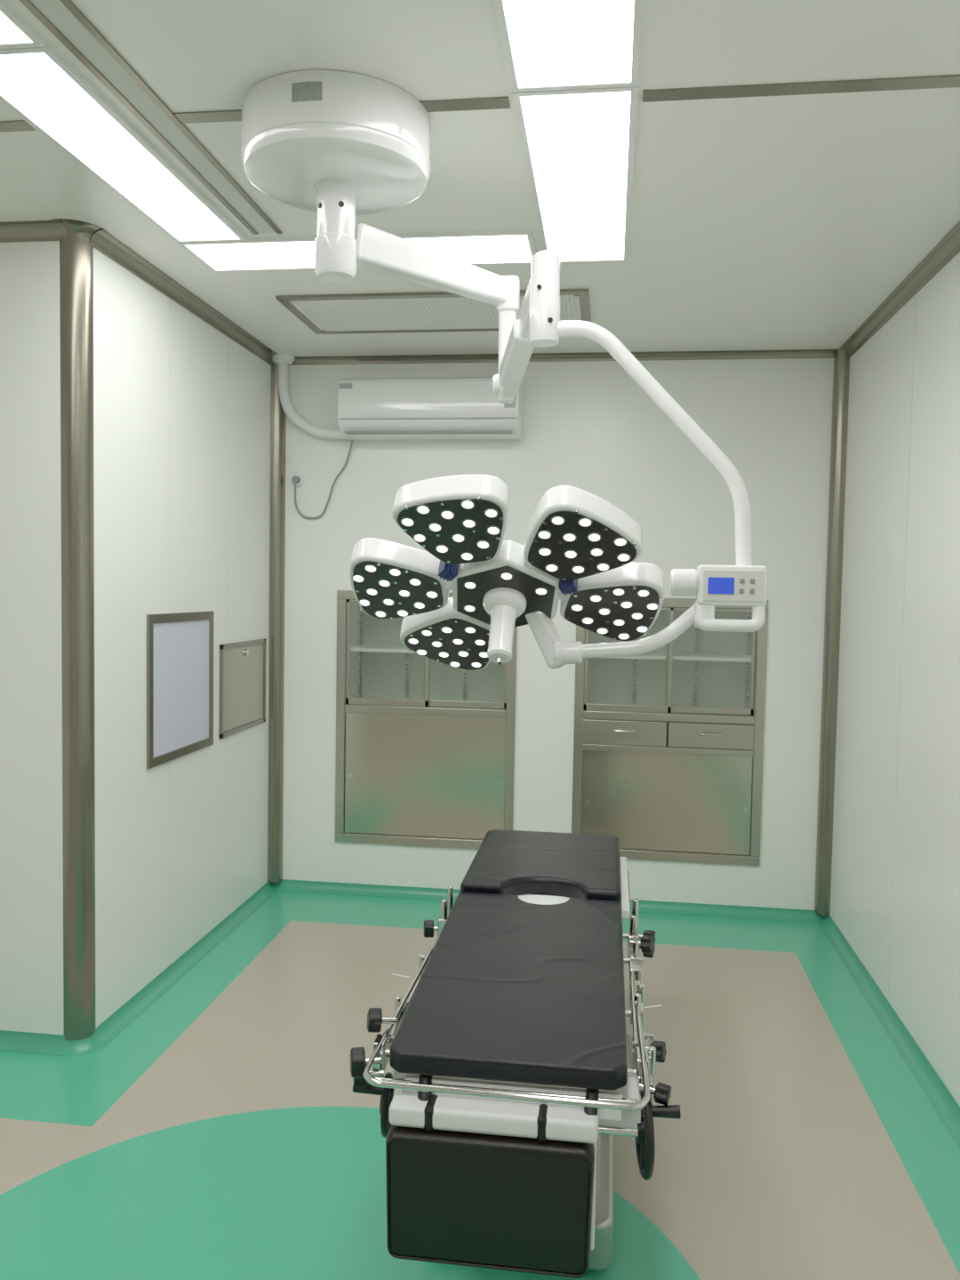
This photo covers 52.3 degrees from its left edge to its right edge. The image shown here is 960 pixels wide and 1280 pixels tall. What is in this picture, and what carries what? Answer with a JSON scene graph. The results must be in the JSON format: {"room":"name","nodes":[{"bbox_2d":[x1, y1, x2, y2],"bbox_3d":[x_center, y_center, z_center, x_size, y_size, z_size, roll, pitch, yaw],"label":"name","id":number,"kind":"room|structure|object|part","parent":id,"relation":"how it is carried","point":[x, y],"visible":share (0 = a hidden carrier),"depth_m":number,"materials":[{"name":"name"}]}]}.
{"room":"operating room","nodes":[
{"label":"operating room","id":0,"kind":"room"},
{"bbox_2d":[0,240,63,1034],"bbox_3d":[-2.122,0.002,3.463,1.490,2.800,0.100,1,3,7],"label":"wall","id":1,"kind":"structure","parent":0,"point":[31,861],"depth_m":3.33,"materials":[{"name":"paint"}]},
{"bbox_2d":[0,219,63,242],"bbox_3d":[-2.108,-1.367,3.317,1.490,0.050,0.050,1,3,7],"label":"trim","id":2,"kind":"structure","parent":1,"relation":"attached to","point":[25,230],"depth_m":3.25,"materials":[{"name":"metal"}]},
{"bbox_2d":[0,1030,103,1056],"bbox_3d":[-2.098,1.377,3.527,1.588,0.049,0.200,1,3,7],"label":"baseboard","id":3,"kind":"structure","parent":1,"relation":"attached to","point":[10,1041],"depth_m":3.39,"materials":[{"name":"green plastic"}]},
{"bbox_2d":[93,248,271,1027],"bbox_3d":[-1.264,-0.025,4.267,0.100,2.800,1.840,1,3,7],"label":"wall","id":4,"kind":"structure","parent":0,"point":[172,519],"depth_m":3.93,"materials":[{"name":"paint"}]},
{"bbox_2d":[48,218,105,240],"bbox_3d":[-1.362,-1.353,3.292,0.210,0.050,0.210,1,3,7],"label":"trim","id":5,"kind":"structure","parent":4,"relation":"attached to","point":[71,228],"depth_m":3.23,"materials":[{"name":"metal"}]},
{"bbox_2d":[59,236,95,1040],"bbox_3d":[-1.386,0.005,3.364,0.112,2.770,0.112,1,3,7],"label":"trim","id":6,"kind":"structure","parent":4,"relation":"attached to","point":[76,253],"depth_m":3.32,"materials":[{"name":"metal"}]},
{"bbox_2d":[146,610,214,768],"bbox_3d":[-1.239,0.186,4.072,0.012,0.600,0.620,1,3,7],"label":"x-ray film viewer","id":7,"kind":"object","parent":4,"relation":"attached to","point":[180,645],"visible":1,"depth_m":4.03,"materials":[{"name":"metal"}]},
{"bbox_2d":[89,229,277,365],"bbox_3d":[-1.166,-1.397,4.186,0.050,0.050,1.840,1,3,7],"label":"trim","id":8,"kind":"structure","parent":4,"relation":"attached to","point":[102,241],"depth_m":3.88,"materials":[{"name":"metal"}]},
{"bbox_2d":[92,881,276,1046],"bbox_3d":[-1.215,1.350,4.330,0.048,0.049,1.840,1,3,7],"label":"baseboard","id":9,"kind":"structure","parent":4,"relation":"attached to","point":[110,1028],"depth_m":4.05,"materials":[{"name":"green plastic"}]},
{"bbox_2d":[219,638,266,739],"bbox_3d":[-1.145,0.224,4.764,0.019,0.435,0.590,1,3,7],"label":"electrical panel","id":10,"kind":"object","parent":4,"relation":"attached to","point":[242,670],"visible":1,"depth_m":4.73,"materials":[{"name":"metal"}]},
{"bbox_2d":[0,890,959,1279],"bbox_3d":[-0.932,1.562,1.606,4.610,0.080,7.380,1,3,7],"label":"floor","id":11,"kind":"structure","parent":0,"point":[223,1132],"depth_m":2.94,"materials":[{"name":"plastic"}]},
{"bbox_2d":[349,829,680,1278],"bbox_3d":[0.162,1.127,2.907,0.722,0.690,1.925,1,3,7],"label":"table","id":12,"kind":"object","parent":11,"relation":"on","point":[505,1047],"visible":1,"depth_m":2.06,"materials":[{"name":"black leather"}]},
{"bbox_3d":[-0.260,0.897,2.081,0.030,0.059,0.059,0,3,-12],"label":"clamp knob","id":13,"kind":"part","parent":12,"relation":"part of","materials":[{"name":"black plastic"}]},
{"bbox_3d":[-0.256,0.931,2.097,0.030,0.048,0.048,1,3,-9],"label":"clamp knob","id":14,"kind":"part","parent":12,"relation":"part of","materials":[{"name":"black plastic"}]},
{"bbox_3d":[-0.229,0.898,2.086,0.037,0.014,0.014,0,3,-12],"label":"clamp knob stem","id":15,"kind":"part","parent":12,"relation":"part of","materials":[{"name":"silver metal"}]},
{"bbox_3d":[-0.239,0.859,2.212,0.034,0.054,0.052,0,3,-12],"label":"clamp knob","id":16,"kind":"part","parent":12,"relation":"part of","materials":[{"name":"black plastic"}]},
{"bbox_3d":[-0.225,0.932,2.101,0.037,0.014,0.014,1,3,-9],"label":"clamp knob stem","id":17,"kind":"part","parent":12,"relation":"part of","materials":[{"name":"silver metal"}]},
{"bbox_3d":[-0.208,0.863,2.218,0.038,0.017,0.014,0,3,-12],"label":"clamp knob stem","id":18,"kind":"part","parent":12,"relation":"part of","materials":[{"name":"silver metal"}]},
{"bbox_3d":[-0.180,0.922,2.191,0.114,0.023,0.300,1,3,7],"label":"foot rod","id":19,"kind":"part","parent":12,"relation":"part of","materials":[{"name":"silver metal"}]},
{"bbox_3d":[-0.116,0.891,2.913,0.010,0.032,1.550,1,3,7],"label":"rail","id":20,"kind":"part","parent":12,"relation":"part of","materials":[{"name":"silver metal"}]},
{"bbox_3d":[-0.156,0.881,2.986,0.030,0.052,0.052,1,3,-7],"label":"clamp knob","id":21,"kind":"part","parent":12,"relation":"part of","materials":[{"name":"black plastic"}]},
{"bbox_3d":[-0.110,0.851,2.986,0.020,0.115,0.020,1,3,7],"label":"clamp post","id":22,"kind":"part","parent":12,"relation":"part of","materials":[{"name":"silver metal"}]},
{"bbox_3d":[-0.094,0.838,3.084,0.016,0.120,0.016,1,3,7],"label":"clamp post","id":23,"kind":"part","parent":12,"relation":"part of","materials":[{"name":"silver metal"}]},
{"bbox_2d":[385,1125,594,1274],"bbox_3d":[0.018,1.137,1.995,0.424,0.262,0.062,1,3,7],"label":"cushion","id":24,"kind":"object","parent":12,"relation":"on","point":[501,1201],"depth_m":1.96,"materials":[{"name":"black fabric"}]},
{"bbox_3d":[0.090,0.887,2.309,0.592,0.027,0.731,1,3,7],"label":"foot rod","id":25,"kind":"part","parent":12,"relation":"part of","materials":[{"name":"silver metal"}]},
{"bbox_3d":[0.168,0.885,2.916,0.475,0.033,1.770,1,3,7],"label":"cushion plate","id":26,"kind":"part","parent":12,"relation":"part of","materials":[{"name":"silver metal"}]},
{"bbox_2d":[389,891,627,1090],"bbox_3d":[0.116,0.862,2.561,0.517,0.046,1.105,1,3,7],"label":"seat cushion","id":27,"kind":"object","parent":12,"relation":"on","point":[511,991],"depth_m":2.32,"materials":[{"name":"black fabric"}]},
{"bbox_3d":[0.066,0.954,2.037,0.455,0.055,0.013,1,3,7],"label":"hinge cross plate","id":28,"kind":"part","parent":12,"relation":"part of","materials":[{"name":"white paint"}]},
{"bbox_3d":[0.148,0.960,2.553,0.505,0.081,1.000,1,3,7],"label":"under frame","id":29,"kind":"part","parent":12,"relation":"part of","materials":[{"name":"white paint"}]},
{"bbox_2d":[460,829,621,903],"bbox_3d":[0.238,0.800,3.479,0.517,0.063,0.728,1,3,7],"label":"cushion","id":30,"kind":"object","parent":12,"relation":"on","point":[535,867],"depth_m":3.34,"materials":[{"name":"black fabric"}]},
{"bbox_3d":[0.202,0.854,3.112,0.240,0.019,0.210,1,3,7],"label":"notch plate","id":31,"kind":"part","parent":12,"relation":"part of","materials":[{"name":"white paint"}]},
{"bbox_3d":[0.451,0.866,2.872,0.020,0.115,0.020,1,3,7],"label":"clamp post","id":32,"kind":"part","parent":12,"relation":"part of","materials":[{"name":"silver metal"}]},
{"bbox_3d":[0.440,0.904,2.840,0.010,0.032,1.550,1,3,7],"label":"rail","id":33,"kind":"part","parent":12,"relation":"part of","materials":[{"name":"silver metal"}]},
{"bbox_3d":[0.449,0.873,2.817,0.038,0.017,0.014,2,3,24],"label":"clamp knob stem","id":34,"kind":"part","parent":12,"relation":"part of","materials":[{"name":"silver metal"}]},
{"bbox_3d":[0.469,0.850,2.960,0.018,0.130,0.018,1,3,7],"label":"clamp post","id":35,"kind":"part","parent":12,"relation":"part of","materials":[{"name":"silver metal"}]},
{"bbox_3d":[0.373,0.914,2.279,0.010,0.020,0.481,1,3,4],"label":"lever rod","id":36,"kind":"part","parent":12,"relation":"part of","materials":[{"name":"silver metal"}]},
{"bbox_3d":[0.347,0.930,2.025,0.038,0.017,0.014,2,3,24],"label":"clamp knob stem","id":37,"kind":"part","parent":12,"relation":"part of","materials":[{"name":"silver metal"}]},
{"bbox_3d":[0.478,0.872,2.803,0.033,0.050,0.048,2,3,24],"label":"clamp knob","id":38,"kind":"part","parent":12,"relation":"part of","materials":[{"name":"black plastic"}]},
{"bbox_3d":[0.492,0.901,2.859,0.030,0.052,0.052,2,3,22],"label":"clamp knob","id":39,"kind":"part","parent":12,"relation":"part of","materials":[{"name":"black plastic"}]},
{"bbox_3d":[0.498,0.880,2.881,0.030,0.048,0.048,2,3,24],"label":"clamp knob","id":40,"kind":"part","parent":12,"relation":"part of","materials":[{"name":"black plastic"}]},
{"bbox_3d":[0.395,0.963,2.339,0.012,0.017,0.600,1,3,7],"label":"lever rod","id":41,"kind":"part","parent":12,"relation":"part of","materials":[{"name":"silver metal"}]},
{"bbox_3d":[0.393,0.910,2.160,0.033,0.045,0.043,2,3,24],"label":"clamp knob","id":42,"kind":"part","parent":12,"relation":"part of","materials":[{"name":"black plastic"}]},
{"bbox_3d":[0.375,0.935,2.012,0.033,0.041,0.039,2,3,24],"label":"clamp knob","id":43,"kind":"part","parent":12,"relation":"part of","materials":[{"name":"black plastic"}]},
{"bbox_2d":[0,0,959,356],"bbox_3d":[-0.881,-1.313,1.455,4.610,0.080,7.380,1,3,7],"label":"ceiling","id":44,"kind":"structure","parent":0,"point":[784,221],"depth_m":2.68,"materials":[{"name":"paint"}]},
{"bbox_2d":[0,0,46,48],"bbox_3d":[-1.154,-1.277,1.554,0.251,0.012,1.216,1,3,7],"label":"frame","id":45,"kind":"object","parent":44,"relation":"attached to","point":[36,40],"visible":1,"depth_m":2.09,"materials":[{"name":"white paint"}]},
{"bbox_2d":[0,11,31,42],"bbox_3d":[-1.154,-1.278,1.554,0.215,0.006,1.180,1,3,7],"label":"ceiling light panel","id":46,"kind":"object","parent":45,"relation":"attached to","point":[9,32],"visible":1,"depth_m":2.09,"materials":[{"name":"white plastic"}]},
{"bbox_2d":[0,41,247,242],"bbox_3d":[-0.995,-1.337,2.752,0.251,0.012,1.196,1,3,7],"label":"frame","id":47,"kind":"object","parent":44,"relation":"attached to","point":[48,50],"visible":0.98,"depth_m":2.61,"materials":[{"name":"white paint"}]},
{"bbox_2d":[0,52,238,239],"bbox_3d":[-0.995,-1.338,2.752,0.215,0.006,1.160,1,3,7],"label":"ceiling light panel","id":48,"kind":"object","parent":47,"relation":"attached to","point":[37,86],"visible":1,"depth_m":2.61,"materials":[{"name":"white plastic"}]},
{"bbox_2d":[19,0,282,234],"bbox_3d":[-1.002,-1.253,1.090,0.100,0.006,4.420,1,3,7],"label":"trim","id":49,"kind":"structure","parent":44,"relation":"attached to","point":[69,4],"depth_m":2.40,"materials":[{"name":"metal"}]},
{"bbox_2d":[29,0,275,233],"bbox_3d":[-1.001,-1.255,1.090,0.066,0.002,4.420,1,3,7],"label":"trim","id":50,"kind":"structure","parent":44,"relation":"attached to","point":[54,11],"depth_m":2.40,"materials":[{"name":"white metal"}]},
{"bbox_2d":[177,229,536,271],"bbox_3d":[-0.415,-1.363,3.436,1.221,0.012,0.306,1,3,7],"label":"frame","id":51,"kind":"object","parent":44,"relation":"attached to","point":[510,232],"visible":0.64,"depth_m":3.32,"materials":[{"name":"white paint"}]},
{"bbox_2d":[186,240,315,269],"bbox_3d":[-0.773,-1.373,3.489,0.461,0.006,0.259,1,3,7],"label":"ceiling light panel","id":52,"kind":"object","parent":51,"relation":"attached to","point":[285,254],"depth_m":3.48,"materials":[{"name":"white plastic"}]},
{"bbox_2d":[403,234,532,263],"bbox_3d":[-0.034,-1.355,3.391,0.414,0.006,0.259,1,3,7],"label":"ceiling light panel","id":53,"kind":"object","parent":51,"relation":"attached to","point":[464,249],"depth_m":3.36,"materials":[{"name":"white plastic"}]},
{"bbox_2d":[275,288,591,334],"bbox_3d":[-0.167,-1.398,4.184,1.270,0.012,0.560,1,3,7],"label":"ceiling air vent","id":54,"kind":"object","parent":44,"relation":"in","point":[434,311],"depth_m":4.16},
{"bbox_2d":[0,74,959,132],"bbox_3d":[-0.772,-1.323,2.480,4.360,0.004,0.050,1,3,7],"label":"trim","id":55,"kind":"structure","parent":44,"relation":"attached to","point":[948,81],"depth_m":2.30,"materials":[{"name":"metal"}]},
{"bbox_2d":[240,69,767,671],"bbox_3d":[-0.021,-0.607,2.339,0.799,1.393,1.175,-2,4,-40],"label":"lamp","id":56,"kind":"object","parent":44,"relation":"hanging from","point":[340,146],"visible":1,"depth_m":2.24,"materials":[{"name":"white plastic"}]},
{"bbox_3d":[-0.129,-1.005,2.633,0.474,0.125,0.068,-1,4,-32],"label":"extension arm","id":57,"kind":"part","parent":56,"relation":"part of","materials":[{"name":"white plastic"}]},
{"bbox_3d":[0.051,-0.034,2.192,0.100,0.169,0.150,1,3,7],"label":"sterile handle","id":58,"kind":"part","parent":56,"relation":"part of","materials":[{"name":"white plastic"}]},
{"bbox_3d":[0.077,-0.810,2.777,0.050,0.270,0.050,1,3,7],"label":"elbow post","id":59,"kind":"part","parent":56,"relation":"part of","materials":[{"name":"white plastic"}]},
{"bbox_3d":[0.096,-0.752,2.581,0.056,0.118,0.287,1,3,-7],"label":"spring arm","id":60,"kind":"part","parent":56,"relation":"part of","materials":[{"name":"white plastic"}]},
{"bbox_3d":[0.111,-0.772,2.533,0.050,0.195,0.489,1,3,-7],"label":"spring arm","id":61,"kind":"part","parent":56,"relation":"part of","materials":[{"name":"white plastic"}]},
{"bbox_3d":[0.457,-0.129,2.195,0.058,0.062,0.062,1,3,7],"label":"knob","id":62,"kind":"part","parent":56,"relation":"part of","materials":[{"name":"white plastic"}]},
{"bbox_3d":[0.554,-0.053,2.176,0.156,0.069,0.038,1,3,7],"label":"box handle","id":63,"kind":"part","parent":56,"relation":"part of","materials":[{"name":"white plastic"}]},
{"bbox_2d":[493,0,643,92],"bbox_3d":[0.141,-1.262,1.683,0.296,0.012,1.211,1,3,7],"label":"frame","id":64,"kind":"object","parent":44,"relation":"attached to","point":[638,4],"visible":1,"depth_m":2.16,"materials":[{"name":"white paint"}]},
{"bbox_2d":[503,0,634,86],"bbox_3d":[0.141,-1.262,1.683,0.260,0.006,1.175,1,3,7],"label":"ceiling light panel","id":65,"kind":"object","parent":64,"relation":"attached to","point":[553,42],"visible":1,"depth_m":2.09,"materials":[{"name":"white plastic"}]},
{"bbox_2d":[511,86,638,263],"bbox_3d":[0.301,-1.322,2.886,0.296,0.012,1.211,1,3,7],"label":"frame","id":66,"kind":"object","parent":44,"relation":"attached to","point":[634,90],"visible":0.75,"depth_m":2.61,"materials":[{"name":"white paint"}]},
{"bbox_2d":[520,91,630,260],"bbox_3d":[0.301,-1.323,2.886,0.260,0.006,1.175,1,3,7],"label":"ceiling light panel","id":67,"kind":"object","parent":66,"relation":"attached to","point":[579,143],"visible":0.86,"depth_m":2.72,"materials":[{"name":"white plastic"}]},
{"bbox_2d":[282,358,833,910],"bbox_3d":[0.336,-0.038,5.044,3.070,2.800,0.120,1,3,7],"label":"wall","id":68,"kind":"structure","parent":0,"point":[588,426],"depth_m":4.92,"materials":[{"name":"paint"}]},
{"bbox_2d":[267,361,286,882],"bbox_3d":[-1.059,-0.089,5.126,0.088,2.755,0.025,-1,4,-37],"label":"trim","id":69,"kind":"structure","parent":68,"relation":"attached to","point":[276,670],"depth_m":5.12,"materials":[{"name":"metal"}]},
{"bbox_2d":[272,352,345,439],"bbox_3d":[-0.878,-1.248,5.033,0.407,0.426,0.120,1,3,7],"label":"pipe","id":70,"kind":"object","parent":68,"relation":"attached to","point":[283,360],"visible":0.98,"depth_m":5.02,"materials":[{"name":"white paint"}]},
{"bbox_2d":[285,439,353,519],"bbox_3d":[-0.837,-0.836,5.074,0.373,0.414,0.050,1,3,7],"label":"power cord","id":71,"kind":"object","parent":68,"relation":"attached to","point":[297,480],"visible":1,"depth_m":5.08,"materials":[{"name":"white paint"}]},
{"bbox_3d":[-0.953,-0.835,5.105,0.068,0.068,0.018,1,3,7],"label":"socket plate","id":72,"kind":"part","parent":71,"relation":"part of","materials":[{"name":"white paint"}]},
{"bbox_2d":[335,590,517,848],"bbox_3d":[-0.265,0.406,5.250,0.945,1.330,0.354,1,3,7],"label":"cabinet","id":73,"kind":"object","parent":68,"relation":"attached to","point":[425,746],"visible":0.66,"depth_m":5.12,"materials":[{"name":"grey metal"}]},
{"bbox_2d":[345,645,416,653],"bbox_3d":[-0.256,0.054,5.257,0.901,0.018,0.278,1,3,7],"label":"shelf","id":74,"kind":"object","parent":73,"relation":"attached to","point":[354,649],"depth_m":5.19,"materials":[{"name":"glass"}]},
{"bbox_3d":[-0.290,0.710,5.116,0.853,0.644,0.016,1,3,7],"label":"door","id":75,"kind":"part","parent":73,"relation":"part of","materials":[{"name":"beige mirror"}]},
{"bbox_2d":[337,376,522,439],"bbox_3d":[-0.248,-1.162,4.898,0.905,0.290,0.206,1,3,7],"label":"air conditioner","id":76,"kind":"object","parent":68,"relation":"attached to","point":[446,408],"visible":0.89,"depth_m":4.82,"materials":[{"name":"white plastic"}]},
{"bbox_2d":[168,294,916,993],"bbox_3d":[0.286,0.060,2.970,4.809,2.680,2.881,4,4,41],"label":"trim","id":77,"kind":"structure","parent":68,"relation":"attached to","point":[916,294],"depth_m":3.99,"materials":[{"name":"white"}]},
{"bbox_2d":[272,879,824,923],"bbox_3d":[0.301,1.339,5.033,2.870,0.049,0.048,1,3,7],"label":"baseboard","id":78,"kind":"structure","parent":68,"relation":"attached to","point":[760,913],"depth_m":4.98,"materials":[{"name":"green plastic"}]},
{"bbox_2d":[288,349,836,365],"bbox_3d":[0.350,-1.415,4.895,2.870,0.035,0.035,1,3,7],"label":"trim","id":79,"kind":"structure","parent":68,"relation":"attached to","point":[780,354],"depth_m":4.88,"materials":[{"name":"metal"}]},
{"bbox_2d":[571,598,767,865],"bbox_3d":[0.964,0.447,5.076,0.940,1.330,0.380,1,3,7],"label":"cabinet","id":80,"kind":"object","parent":68,"relation":"attached to","point":[668,739],"visible":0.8,"depth_m":4.96,"materials":[{"name":"grey metal"}]},
{"bbox_3d":[0.548,0.829,5.001,0.028,0.028,0.003,1,3,7],"label":"finger pull","id":81,"kind":"part","parent":80,"relation":"part of","materials":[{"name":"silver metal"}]},
{"bbox_3d":[0.729,0.460,4.930,0.112,0.012,0.028,1,3,7],"label":"drawer handle","id":82,"kind":"part","parent":80,"relation":"part of","materials":[{"name":"silver metal"}]},
{"bbox_3d":[0.748,0.464,5.074,0.420,0.124,0.262,1,3,7],"label":"drawer","id":83,"kind":"part","parent":80,"relation":"part of","materials":[{"name":"metal"}]},
{"bbox_3d":[0.940,0.820,4.958,0.848,0.504,0.016,1,3,7],"label":"door","id":84,"kind":"part","parent":80,"relation":"part of","materials":[{"name":"silver metal"}]},
{"bbox_3d":[0.942,0.554,4.925,0.848,0.030,0.013,1,3,7],"label":"drawer rail","id":85,"kind":"part","parent":80,"relation":"part of","materials":[{"name":"metal"}]},
{"bbox_2d":[604,652,756,662],"bbox_3d":[0.976,0.084,5.096,0.896,0.018,0.278,1,3,7],"label":"shelf","id":86,"kind":"object","parent":80,"relation":"attached to","point":[705,657],"depth_m":5.00,"materials":[{"name":"white paint"}]},
{"bbox_3d":[1.172,0.474,5.018,0.420,0.124,0.262,1,3,7],"label":"drawer","id":87,"kind":"part","parent":80,"relation":"part of","materials":[{"name":"metal"}]},
{"bbox_3d":[1.153,0.471,4.874,0.112,0.012,0.028,1,3,7],"label":"drawer handle","id":88,"kind":"part","parent":80,"relation":"part of","materials":[{"name":"silver metal"}]},
{"bbox_3d":[1.329,0.848,4.899,0.028,0.028,0.003,1,3,7],"label":"finger pull","id":89,"kind":"part","parent":80,"relation":"part of","materials":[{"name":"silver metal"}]},
{"bbox_2d":[829,251,959,1105],"bbox_3d":[1.329,0.179,1.236,0.100,2.800,7.180,1,3,7],"label":"wall","id":90,"kind":"structure","parent":0,"point":[923,977],"depth_m":3.67,"materials":[{"name":"paint"}]},
{"bbox_2d":[814,348,849,915],"bbox_3d":[1.707,-0.022,4.762,0.025,2.755,0.088,-1,4,-37],"label":"trim","id":91,"kind":"structure","parent":90,"relation":"attached to","point":[841,373],"depth_m":4.75,"materials":[{"name":"metal"}]},
{"bbox_2d":[818,914,959,1147],"bbox_3d":[1.231,1.550,1.318,0.048,0.049,7.180,1,3,7],"label":"baseboard","id":92,"kind":"structure","parent":90,"relation":"attached to","point":[941,1099],"depth_m":3.57,"materials":[{"name":"green plastic"}]},
{"bbox_2d":[839,220,959,358],"bbox_3d":[1.278,-1.196,1.174,0.050,0.050,7.180,1,3,7],"label":"trim","id":93,"kind":"structure","parent":90,"relation":"attached to","point":[948,246],"depth_m":3.69,"materials":[{"name":"metal"}]}
]}

